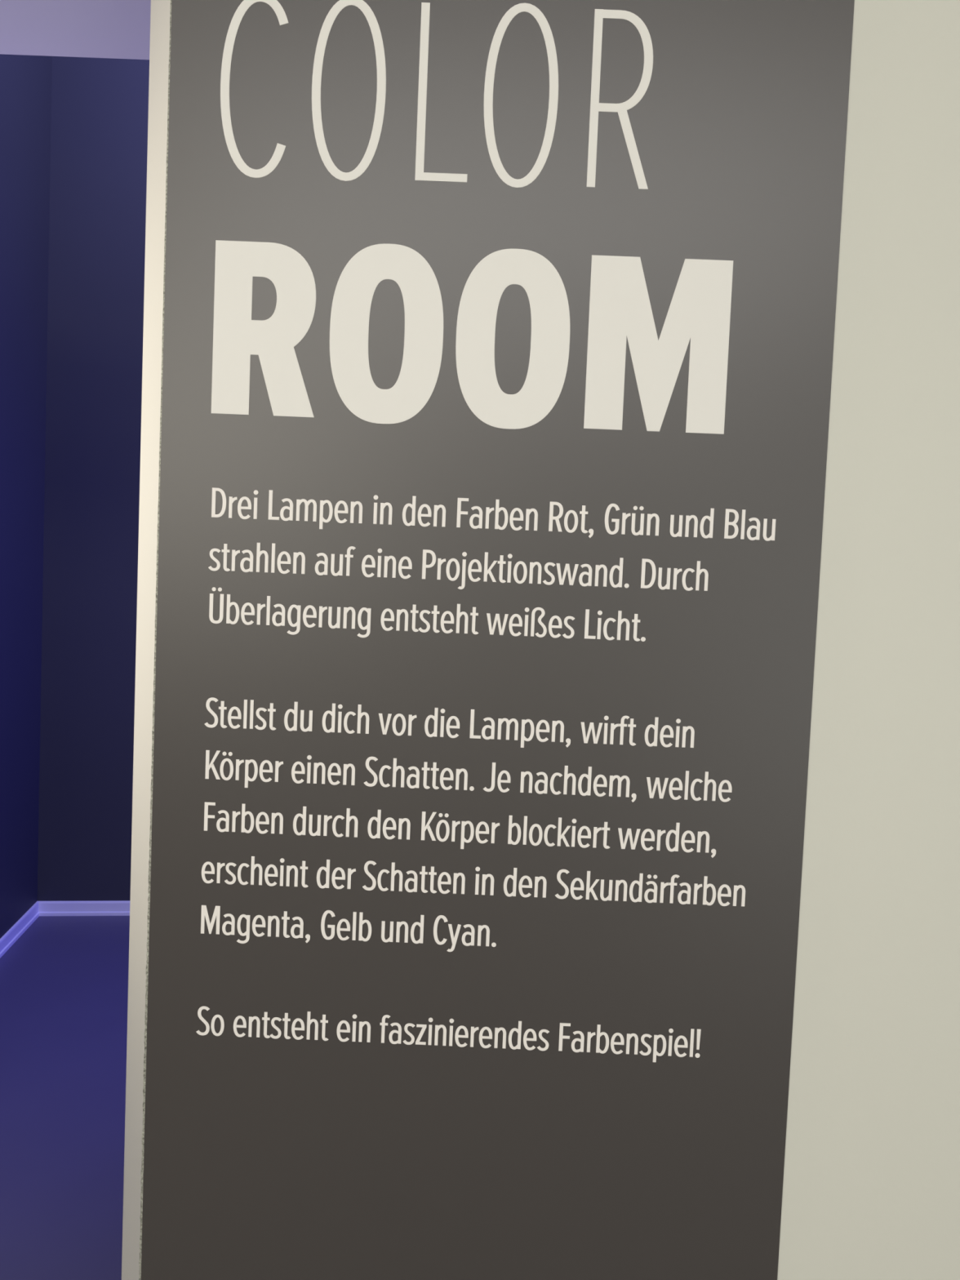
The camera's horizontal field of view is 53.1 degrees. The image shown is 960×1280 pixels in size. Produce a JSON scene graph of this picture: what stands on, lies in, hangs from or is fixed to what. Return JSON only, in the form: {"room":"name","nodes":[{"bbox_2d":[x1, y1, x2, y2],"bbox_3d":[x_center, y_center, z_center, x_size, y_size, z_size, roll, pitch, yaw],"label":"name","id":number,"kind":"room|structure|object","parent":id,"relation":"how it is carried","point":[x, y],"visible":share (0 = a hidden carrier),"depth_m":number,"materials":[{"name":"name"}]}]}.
{"room":"museum","nodes":[
{"label":"museum","id":0,"kind":"room"},
{"bbox_2d":[0,53,52,938],"bbox_3d":[-1.720,-0.966,2.697,0.136,4.500,2.764,2,3,-8],"label":"wall","id":1,"kind":"structure","parent":0,"point":[25,81],"depth_m":3.81,"materials":[{"name":"paint"}]},
{"bbox_2d":[0,901,39,958],"bbox_3d":[-1.739,1.250,2.825,0.014,0.062,2.764,2,3,-8],"label":"baseboard","id":2,"kind":"structure","parent":1,"relation":"attached to","point":[15,931],"depth_m":3.93,"materials":[{"name":"white paint"}]},
{"bbox_2d":[0,915,129,1279],"bbox_3d":[-0.336,1.377,3.076,5.801,0.100,3.712,2,3,0],"label":"floor","id":3,"kind":"structure","parent":0,"point":[64,982],"depth_m":2.74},
{"bbox_2d":[0,0,151,59],"bbox_3d":[-0.840,-1.196,1.454,4.600,0.337,0.487,2,3,0],"label":"ceiling","id":4,"kind":"structure","parent":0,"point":[89,28],"depth_m":1.61,"materials":[{"name":"paint"}]},
{"bbox_2d":[37,56,149,901],"bbox_3d":[0.168,-0.978,4.422,4.350,4.500,0.136,2,3,-8],"label":"wall","id":5,"kind":"structure","parent":0,"point":[100,106],"depth_m":4.12,"materials":[{"name":"paint"}]},
{"bbox_2d":[38,900,129,915],"bbox_3d":[0.079,1.240,4.464,4.064,0.062,0.014,2,3,-8],"label":"baseboard","id":6,"kind":"structure","parent":5,"relation":"attached to","point":[86,908],"depth_m":4.21,"materials":[{"name":"white paint"}]},
{"bbox_2d":[777,0,959,1279],"bbox_3d":[1.408,-0.107,1.246,3.613,3.200,0.120,2,3,0],"label":"wall","id":7,"kind":"structure","parent":0,"point":[871,1182],"depth_m":1.21,"materials":[{"name":"paint"}]},
{"bbox_2d":[121,0,170,1279],"bbox_3d":[-0.411,-0.184,1.259,0.080,3.200,0.120,2,3,0],"label":"trim","id":8,"kind":"structure","parent":7,"relation":"attached to","point":[160,9],"depth_m":1.24,"materials":[{"name":"paint"}]},
{"bbox_2d":[138,0,854,1279],"bbox_3d":[0.011,-0.168,1.194,0.828,3.170,0.003,2,3,0],"label":"information board","id":9,"kind":"object","parent":7,"relation":"attached to","point":[498,335],"visible":1,"depth_m":1.20,"materials":[{"name":"grey plastic"}]}
]}

